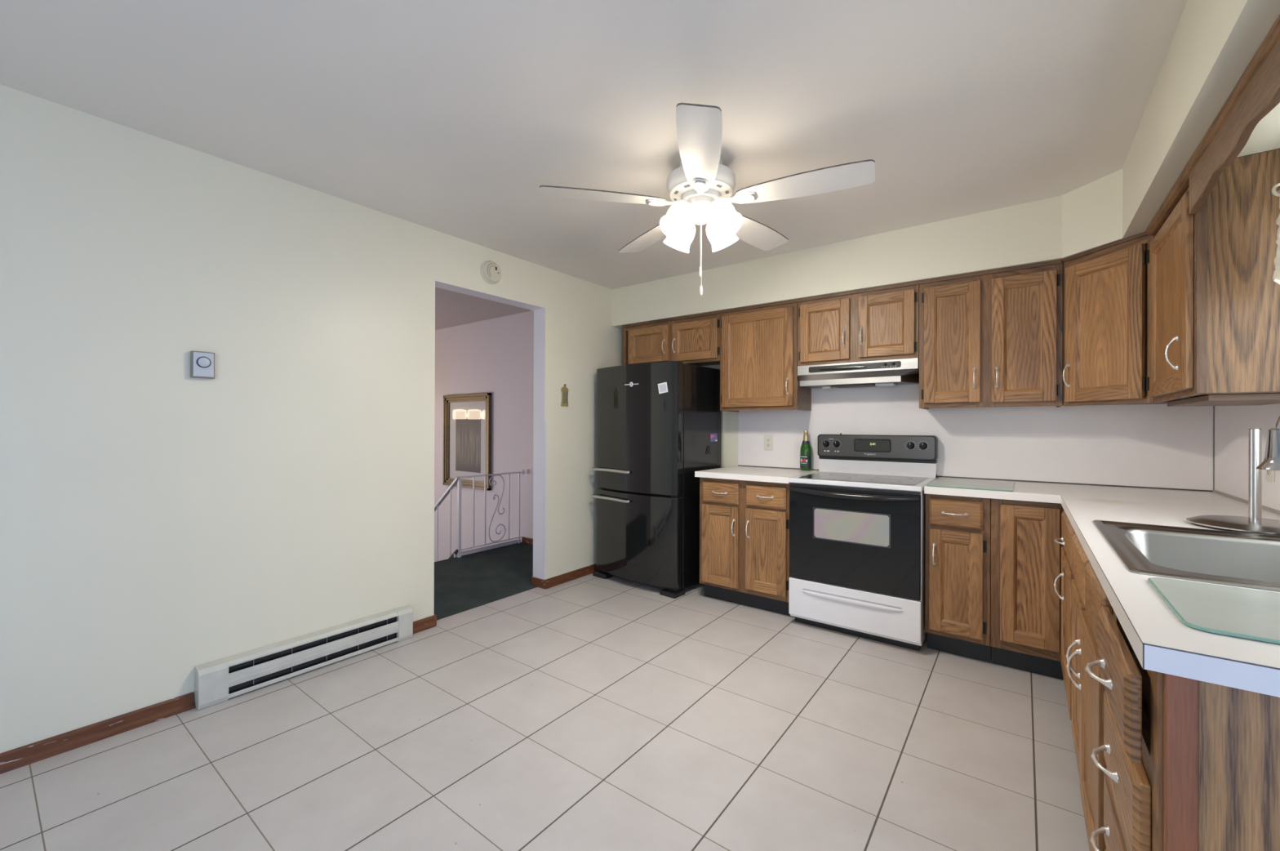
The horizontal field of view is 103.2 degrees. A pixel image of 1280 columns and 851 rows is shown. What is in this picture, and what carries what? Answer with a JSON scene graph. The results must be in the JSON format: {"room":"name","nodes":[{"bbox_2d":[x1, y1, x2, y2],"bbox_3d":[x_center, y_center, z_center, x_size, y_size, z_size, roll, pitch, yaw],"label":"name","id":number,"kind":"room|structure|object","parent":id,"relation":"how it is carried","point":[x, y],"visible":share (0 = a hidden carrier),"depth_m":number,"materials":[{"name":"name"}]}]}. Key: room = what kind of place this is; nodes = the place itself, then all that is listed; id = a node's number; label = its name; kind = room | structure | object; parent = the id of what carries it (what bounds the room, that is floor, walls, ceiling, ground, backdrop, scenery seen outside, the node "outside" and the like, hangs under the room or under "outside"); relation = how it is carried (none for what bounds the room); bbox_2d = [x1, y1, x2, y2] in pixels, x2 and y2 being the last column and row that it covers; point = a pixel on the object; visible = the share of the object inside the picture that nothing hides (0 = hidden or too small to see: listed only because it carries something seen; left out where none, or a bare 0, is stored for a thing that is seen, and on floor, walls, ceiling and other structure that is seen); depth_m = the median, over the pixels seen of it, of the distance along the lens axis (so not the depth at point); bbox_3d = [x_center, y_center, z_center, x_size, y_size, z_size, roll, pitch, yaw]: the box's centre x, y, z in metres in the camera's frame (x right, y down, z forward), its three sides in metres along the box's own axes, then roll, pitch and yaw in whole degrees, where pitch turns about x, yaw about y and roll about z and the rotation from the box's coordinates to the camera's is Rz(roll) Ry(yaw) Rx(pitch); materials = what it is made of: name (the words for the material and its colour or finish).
{"room":"kitchen","nodes":[
{"label":"kitchen","id":0,"kind":"room"},
{"bbox_2d":[0,84,622,753],"bbox_3d":[-1.744,0.012,2.611,0.130,2.440,5.650,0,0,37],"label":"wall","id":1,"kind":"structure","parent":0,"point":[158,522],"depth_m":2.25,"materials":[{"name":"white paint"}]},
{"bbox_2d":[0,691,195,773],"bbox_3d":[-2.664,1.195,1.265,0.025,0.064,2.380,0,0,37],"label":"baseboard","id":2,"kind":"structure","parent":1,"relation":"attached to","point":[19,757],"depth_m":1.97,"materials":[{"name":"brown wood"}]},
{"bbox_2d":[190,350,214,378],"bbox_3d":[-1.923,-0.266,2.232,0.038,0.116,0.080,0,0,37],"label":"thermostat","id":3,"kind":"object","parent":1,"relation":"attached to","point":[202,363],"visible":1,"depth_m":2.22,"materials":[{"name":"white plastic"}]},
{"bbox_2d":[194,604,413,710],"bbox_3d":[-1.638,1.144,2.589,0.067,0.174,0.963,0,0,37],"label":"baseboard heater","id":4,"kind":"object","parent":1,"relation":"attached to","point":[217,681],"visible":1,"depth_m":2.49,"materials":[{"name":"beige paint"}]},
{"bbox_2d":[480,260,501,284],"bbox_3d":[-1.004,-1.042,3.444,0.042,0.158,0.158,0,0,37],"label":"smoke detector","id":5,"kind":"object","parent":1,"relation":"attached to","point":[491,272],"visible":1,"depth_m":3.42,"materials":[{"name":"beige plastic"}]},
{"bbox_2d":[542,420,546,579],"bbox_3d":[-0.727,0.566,3.867,0.023,1.208,0.022,0,0,37],"label":"trim","id":6,"kind":"structure","parent":1,"relation":"attached to","point":[544,422],"depth_m":3.86,"materials":[{"name":"white paint"}]},
{"bbox_2d":[531,563,596,588],"bbox_3d":[-0.445,1.205,4.314,0.156,0.066,1.100,0,0,37],"label":"baseboard","id":7,"kind":"structure","parent":1,"relation":"attached to","point":[555,580],"depth_m":3.99,"materials":[{"name":"brown wood"}]},
{"bbox_2d":[560,384,568,406],"bbox_3d":[-0.593,-0.237,4.014,0.014,0.177,0.082,0,0,37],"label":"wall ornament","id":8,"kind":"object","parent":1,"relation":"attached to","point":[564,390],"visible":1,"depth_m":4.01,"materials":[{"name":"gold metal"}]},
{"bbox_2d":[413,613,436,633],"bbox_3d":[-1.337,1.202,3.082,0.096,0.064,0.182,0,0,37],"label":"baseboard","id":9,"kind":"structure","parent":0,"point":[424,624],"depth_m":3.07,"materials":[{"name":"brown wood"}]},
{"bbox_2d":[434,309,533,561],"bbox_3d":[-1.981,0.865,5.992,4.320,4.140,0.135,0,0,37],"label":"wall","id":10,"kind":"structure","parent":0,"point":[495,356],"depth_m":5.68,"materials":[{"name":"purple paint"}]},
{"bbox_2d":[443,392,491,490],"bbox_3d":[-2.049,0.181,5.979,0.905,1.098,0.040,0,0,37],"label":"mirror","id":11,"kind":"object","parent":10,"relation":"attached to","point":[467,418],"visible":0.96,"depth_m":5.98,"materials":[{"name":"gold metal"}]},
{"bbox_2d":[455,410,480,472],"bbox_3d":[-2.029,0.189,5.981,0.495,0.712,0.001,0,0,37],"label":"print","id":12,"kind":"object","parent":11,"relation":"attached to","point":[468,423],"depth_m":5.98},
{"bbox_2d":[453,538,520,557],"bbox_3d":[-1.500,1.266,5.050,0.014,0.140,0.784,0,0,37],"label":"trim","id":13,"kind":"structure","parent":10,"relation":"attached to","point":[510,542],"depth_m":5.03,"materials":[{"name":"white"}]},
{"bbox_2d":[521,536,533,545],"bbox_3d":[-1.170,1.201,5.283,0.170,0.064,0.016,0,0,37],"label":"baseboard","id":14,"kind":"structure","parent":10,"relation":"attached to","point":[524,540],"depth_m":5.28,"materials":[{"name":"brown wood"}]},
{"bbox_2d":[0,542,1089,850],"bbox_3d":[-0.754,1.282,1.796,5.097,0.104,5.750,0,0,37],"label":"floor","id":15,"kind":"structure","parent":0,"point":[589,712],"depth_m":1.94,"materials":[{"name":"tile"}]},
{"bbox_2d":[434,469,524,560],"bbox_3d":[-1.849,1.219,5.296,0.985,1.519,0.812,0,0,37],"label":"stair railing","id":16,"kind":"object","parent":15,"relation":"on","point":[457,480],"visible":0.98,"depth_m":4.91,"materials":[{"name":"white metal"}]},
{"bbox_2d":[591,360,721,598],"bbox_3d":[0.124,0.387,4.125,0.882,1.706,0.722,0,0,37],"label":"refrigerator","id":17,"kind":"object","parent":15,"relation":"on","point":[651,444],"visible":0.98,"depth_m":3.81,"materials":[{"name":"black metal"}]},
{"bbox_2d":[657,382,667,393],"bbox_3d":[0.167,-0.274,3.701,0.085,0.086,0.003,0,0,30],"label":"note","id":18,"kind":"object","parent":17,"relation":"attached to","point":[663,388],"visible":1,"depth_m":3.70,"materials":[{"name":"paper"}]},
{"bbox_2d":[706,445,710,453],"bbox_3d":[0.531,0.190,3.948,0.006,0.066,0.054,0,0,41],"label":"magnet","id":19,"kind":"object","parent":17,"relation":"attached to","point":[708,451],"visible":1,"depth_m":3.95,"materials":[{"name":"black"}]},
{"bbox_2d":[710,433,717,441],"bbox_3d":[0.584,0.095,4.011,0.003,0.063,0.100,0,0,41],"label":"magnet","id":20,"kind":"object","parent":17,"relation":"attached to","point":[713,437],"visible":1,"depth_m":4.01,"materials":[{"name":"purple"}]},
{"bbox_2d":[699,476,795,617],"bbox_3d":[0.856,0.805,3.647,0.668,0.872,0.650,0,0,37],"label":"base cabinet","id":21,"kind":"object","parent":15,"relation":"on","point":[744,525],"visible":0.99,"depth_m":3.42,"materials":[{"name":"brown wood"}]},
{"bbox_2d":[694,465,818,483],"bbox_3d":[0.857,0.347,3.654,0.686,0.039,0.647,0,0,37],"label":"countertop","id":22,"kind":"structure","parent":21,"relation":"on","point":[780,475],"depth_m":3.50,"materials":[{"name":"white laminate"}]},
{"bbox_2d":[800,430,811,470],"bbox_3d":[1.214,0.181,3.713,0.081,0.293,0.082,0,0,37],"label":"bottle","id":23,"kind":"object","parent":22,"relation":"on","point":[806,448],"visible":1,"depth_m":3.68,"materials":[{"name":"green glass"}]},
{"bbox_2d":[788,432,937,650],"bbox_3d":[1.402,0.648,3.195,0.742,1.188,0.698,0,0,37],"label":"electric range","id":24,"kind":"object","parent":15,"relation":"on","point":[857,523],"visible":0.98,"depth_m":2.98,"materials":[{"name":"white metal"}]},
{"bbox_2d":[788,471,937,491],"bbox_3d":[1.418,0.344,3.211,0.736,0.029,0.656,0,0,37],"label":"cooktop","id":25,"kind":"object","parent":24,"relation":"in","point":[851,481],"depth_m":3.06,"materials":[{"name":"white metal"}]},
{"bbox_2d":[924,493,991,662],"bbox_3d":[1.841,0.808,2.904,0.292,0.872,0.650,0,0,37],"label":"base cabinet","id":26,"kind":"object","parent":15,"relation":"on","point":[957,569],"visible":0.98,"depth_m":2.68,"materials":[{"name":"brown wood"}]},
{"bbox_2d":[991,497,1063,679],"bbox_3d":[2.087,0.808,2.739,0.292,0.872,0.616,0,0,37],"label":"base cabinet","id":27,"kind":"object","parent":15,"relation":"on","point":[1026,557],"visible":0.88,"depth_m":2.51,"materials":[{"name":"brown wood"}]},
{"bbox_2d":[1053,510,1075,719],"bbox_3d":[2.030,0.807,1.969,0.653,0.872,0.676,0,0,37],"label":"base cabinet","id":28,"kind":"object","parent":15,"relation":"on","point":[1068,531],"visible":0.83,"depth_m":2.15,"materials":[{"name":"brown wood"}]},
{"bbox_2d":[1066,533,1115,850],"bbox_3d":[1.546,0.805,1.330,0.656,0.872,0.922,0,0,37],"label":"base cabinet","id":29,"kind":"object","parent":15,"relation":"on","point":[1088,595],"visible":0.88,"depth_m":1.43,"materials":[{"name":"brown wood"}]},
{"bbox_2d":[924,476,1279,697],"bbox_3d":[1.584,0.347,1.816,1.190,0.039,2.704,0,0,37],"label":"countertop","id":30,"kind":"structure","parent":29,"relation":"on","point":[1161,642],"depth_m":1.05,"materials":[{"name":"white laminate"}]},
{"bbox_2d":[926,477,1014,491],"bbox_3d":[1.860,0.326,2.843,0.380,0.006,0.525,0,0,37],"label":"glass cutting board","id":31,"kind":"object","parent":30,"relation":"on","point":[996,485],"visible":1,"depth_m":2.80,"materials":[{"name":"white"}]},
{"bbox_2d":[1093,520,1279,591],"bbox_3d":[1.527,0.416,1.267,0.532,0.192,0.772,0,0,37],"label":"sink","id":32,"kind":"object","parent":30,"relation":"in","point":[1237,558],"visible":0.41,"depth_m":1.49,"materials":[{"name":"silver metal"}]},
{"bbox_2d":[1147,577,1279,644],"bbox_3d":[1.151,0.321,0.805,0.452,0.006,0.342,0,0,37],"label":"glass cutting board","id":33,"kind":"object","parent":30,"relation":"on","point":[1236,611],"visible":1,"depth_m":0.89,"materials":[{"name":"teal"}]},
{"bbox_2d":[1186,428,1279,535],"bbox_3d":[1.954,0.168,1.616,0.292,0.316,0.292,0,0,37],"label":"tap","id":34,"kind":"object","parent":30,"relation":"on","point":[1254,522],"visible":0.99,"depth_m":1.59,"materials":[{"name":"silver metal"}]},
{"bbox_2d":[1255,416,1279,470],"bbox_3d":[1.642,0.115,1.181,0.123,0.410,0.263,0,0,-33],"label":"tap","id":35,"kind":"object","parent":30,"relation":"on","point":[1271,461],"visible":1,"depth_m":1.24,"materials":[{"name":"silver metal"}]},
{"bbox_2d":[1084,605,1279,850],"bbox_3d":[1.126,0.802,0.777,0.667,0.872,0.460,0,0,37],"label":"base cabinet","id":36,"kind":"object","parent":15,"relation":"on","point":[1192,764],"visible":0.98,"depth_m":0.74,"materials":[{"name":"brown wood"}]},
{"bbox_2d":[0,0,1186,329],"bbox_3d":[-1.991,-1.249,2.739,8.217,0.080,5.750,0,0,37],"label":"ceiling","id":37,"kind":"structure","parent":0,"point":[451,117],"depth_m":1.86,"materials":[{"name":"paint"}]},
{"bbox_2d":[539,102,875,295],"bbox_3d":[0.312,-0.900,2.321,1.392,0.602,1.372,0,0,37],"label":"ceiling fan","id":38,"kind":"object","parent":37,"relation":"hanging from","point":[700,190],"visible":1,"depth_m":2.17,"materials":[{"name":"white paint"}]},
{"bbox_2d":[671,200,693,227],"bbox_3d":[0.190,-0.934,2.243,0.066,0.136,0.124,0,0,37],"label":"shade","id":39,"kind":"object","parent":38,"relation":"attached to","point":[681,206],"depth_m":2.19,"materials":[{"name":"white glass"}]},
{"bbox_2d":[708,200,730,226],"bbox_3d":[0.338,-0.934,2.218,0.124,0.136,0.066,0,0,37],"label":"shade","id":40,"kind":"object","parent":38,"relation":"attached to","point":[726,204],"depth_m":2.17,"materials":[{"name":"white glass"}]},
{"bbox_2d":[701,364,1096,485],"bbox_3d":[1.483,0.023,3.651,3.767,2.440,0.100,0,0,37],"label":"wall","id":41,"kind":"structure","parent":0,"point":[729,419],"depth_m":4.16,"materials":[{"name":"beige paint"}]},
{"bbox_2d":[622,313,719,365],"bbox_3d":[0.304,-0.684,4.258,0.950,0.378,0.350,0,0,37],"label":"upper cabinet","id":42,"kind":"object","parent":41,"relation":"attached to","point":[695,340],"visible":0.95,"depth_m":4.10,"materials":[{"name":"brown wood"}]},
{"bbox_2d":[622,259,1061,327],"bbox_3d":[1.029,-0.862,3.551,2.960,0.020,0.012,0,0,37],"label":"trim","id":43,"kind":"structure","parent":42,"relation":"attached to","point":[1057,261],"depth_m":3.22,"materials":[{"name":"brown wood"}]},
{"bbox_2d":[720,302,811,411],"bbox_3d":[0.923,-0.491,3.789,0.597,0.761,0.350,0,0,37],"label":"upper cabinet","id":44,"kind":"object","parent":41,"relation":"attached to","point":[758,346],"visible":0.98,"depth_m":3.67,"materials":[{"name":"brown wood"}]},
{"bbox_2d":[764,435,773,449],"bbox_3d":[0.998,0.132,3.944,0.072,0.116,0.008,0,0,37],"label":"wall outlet","id":45,"kind":"object","parent":41,"relation":"attached to","point":[768,439],"visible":1,"depth_m":3.94,"materials":[{"name":"beige plastic"}]},
{"bbox_2d":[797,357,919,389],"bbox_3d":[1.468,-0.331,3.396,0.739,0.156,0.305,0,0,37],"label":"range hood","id":46,"kind":"object","parent":41,"relation":"attached to","point":[891,372],"visible":0.98,"depth_m":3.29,"materials":[{"name":"silver metal"}]},
{"bbox_2d":[822,385,832,389],"bbox_3d":[1.302,-0.263,3.520,0.055,0.020,0.070,0,0,37],"label":"socket","id":47,"kind":"object","parent":46,"relation":"attached to","point":[826,387],"depth_m":3.50,"materials":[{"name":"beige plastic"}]},
{"bbox_2d":[797,284,919,365],"bbox_3d":[1.460,-0.639,3.384,0.742,0.461,0.350,0,0,37],"label":"upper cabinet","id":48,"kind":"object","parent":41,"relation":"attached to","point":[881,324],"visible":1,"depth_m":3.25,"materials":[{"name":"brown wood"}]},
{"bbox_2d":[737,383,1213,489],"bbox_3d":[1.834,-0.065,3.321,2.600,0.782,0.004,0,0,37],"label":"backsplash","id":49,"kind":"structure","parent":41,"relation":"attached to","point":[1137,445],"depth_m":3.01,"materials":[{"name":"white laminate"}]},
{"bbox_2d":[737,405,1214,491],"bbox_3d":[1.832,0.107,3.318,2.601,0.446,0.004,0,0,37],"label":"trim","id":50,"kind":"structure","parent":41,"relation":"attached to","point":[1213,406],"depth_m":2.77,"materials":[{"name":"grey"}]},
{"bbox_2d":[919,259,1062,408],"bbox_3d":[2.024,-0.486,2.958,0.666,0.765,0.350,0,0,37],"label":"upper cabinet","id":51,"kind":"object","parent":41,"relation":"attached to","point":[992,340],"visible":1,"depth_m":2.83,"materials":[{"name":"brown wood"}]},
{"bbox_2d":[1062,234,1167,405],"bbox_3d":[2.455,-0.484,2.486,0.599,0.767,0.590,0,0,37],"label":"upper cabinet","id":52,"kind":"object","parent":41,"relation":"attached to","point":[1106,291],"visible":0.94,"depth_m":2.43,"materials":[{"name":"brown wood"}]},
{"bbox_2d":[1062,231,1147,262],"bbox_3d":[2.245,-0.862,2.454,0.010,0.016,0.406,0,0,-8],"label":"trim","id":53,"kind":"structure","parent":52,"relation":"attached to","point":[1144,233],"depth_m":2.44,"materials":[{"name":"brown wood"}]},
{"bbox_2d":[611,0,1279,328],"bbox_3d":[0.588,-1.038,2.545,3.667,0.325,2.749,0,0,37],"label":"wall","id":54,"kind":"structure","parent":0,"point":[1213,42],"depth_m":2.66,"materials":[{"name":"beige paint"}]},
{"bbox_2d":[1189,38,1279,214],"bbox_3d":[1.517,-0.793,1.251,0.020,0.162,1.144,0,0,37],"label":"window valance","id":55,"kind":"object","parent":54,"relation":"attached to","point":[1261,95],"visible":0.97,"depth_m":1.33,"materials":[{"name":"brown wood"}]},
{"bbox_2d":[1271,182,1279,284],"bbox_3d":[1.647,-0.579,1.146,0.058,0.320,1.015,0,0,37],"label":"lace curtain","id":56,"kind":"object","parent":55,"relation":"hanging from","point":[1276,277],"visible":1,"depth_m":1.51,"materials":[{"name":"white fabric"}]},
{"bbox_3d":[1.274,0.018,0.332,0.100,2.440,5.650,0,0,37],"label":"wall","id":57,"kind":"structure","parent":0,"visible":0},
{"bbox_2d":[1149,148,1279,406],"bbox_3d":[2.171,-0.476,1.899,0.358,0.787,0.685,0,0,37],"label":"upper cabinet","id":58,"kind":"object","parent":57,"relation":"attached to","point":[1215,296],"visible":0.88,"depth_m":1.67,"materials":[{"name":"brown wood"}]},
{"bbox_2d":[1146,14,1279,235],"bbox_3d":[1.705,-0.856,1.514,0.027,0.034,1.830,0,0,37],"label":"trim","id":59,"kind":"structure","parent":58,"relation":"attached to","point":[1182,183],"depth_m":1.45,"materials":[{"name":"brown wood"}]},
{"bbox_2d":[1212,489,1279,514],"bbox_3d":[2.066,0.322,1.476,0.006,0.012,2.652,0,0,37],"label":"trim","id":60,"kind":"structure","parent":57,"relation":"attached to","point":[1264,507],"depth_m":2.19,"materials":[{"name":"grey"}]},
{"bbox_2d":[1213,403,1279,511],"bbox_3d":[2.448,0.101,1.974,0.004,0.434,1.406,0,0,37],"label":"backsplash","id":61,"kind":"structure","parent":57,"relation":"attached to","point":[1232,423],"depth_m":2.23,"materials":[{"name":"white laminate"}]},
{"bbox_2d":[1265,469,1274,482],"bbox_3d":[2.426,0.159,1.955,0.008,0.116,0.072,0,0,37],"label":"wall outlet","id":62,"kind":"object","parent":57,"relation":"attached to","point":[1269,474],"visible":0.34,"depth_m":1.94,"materials":[{"name":"beige plastic"}]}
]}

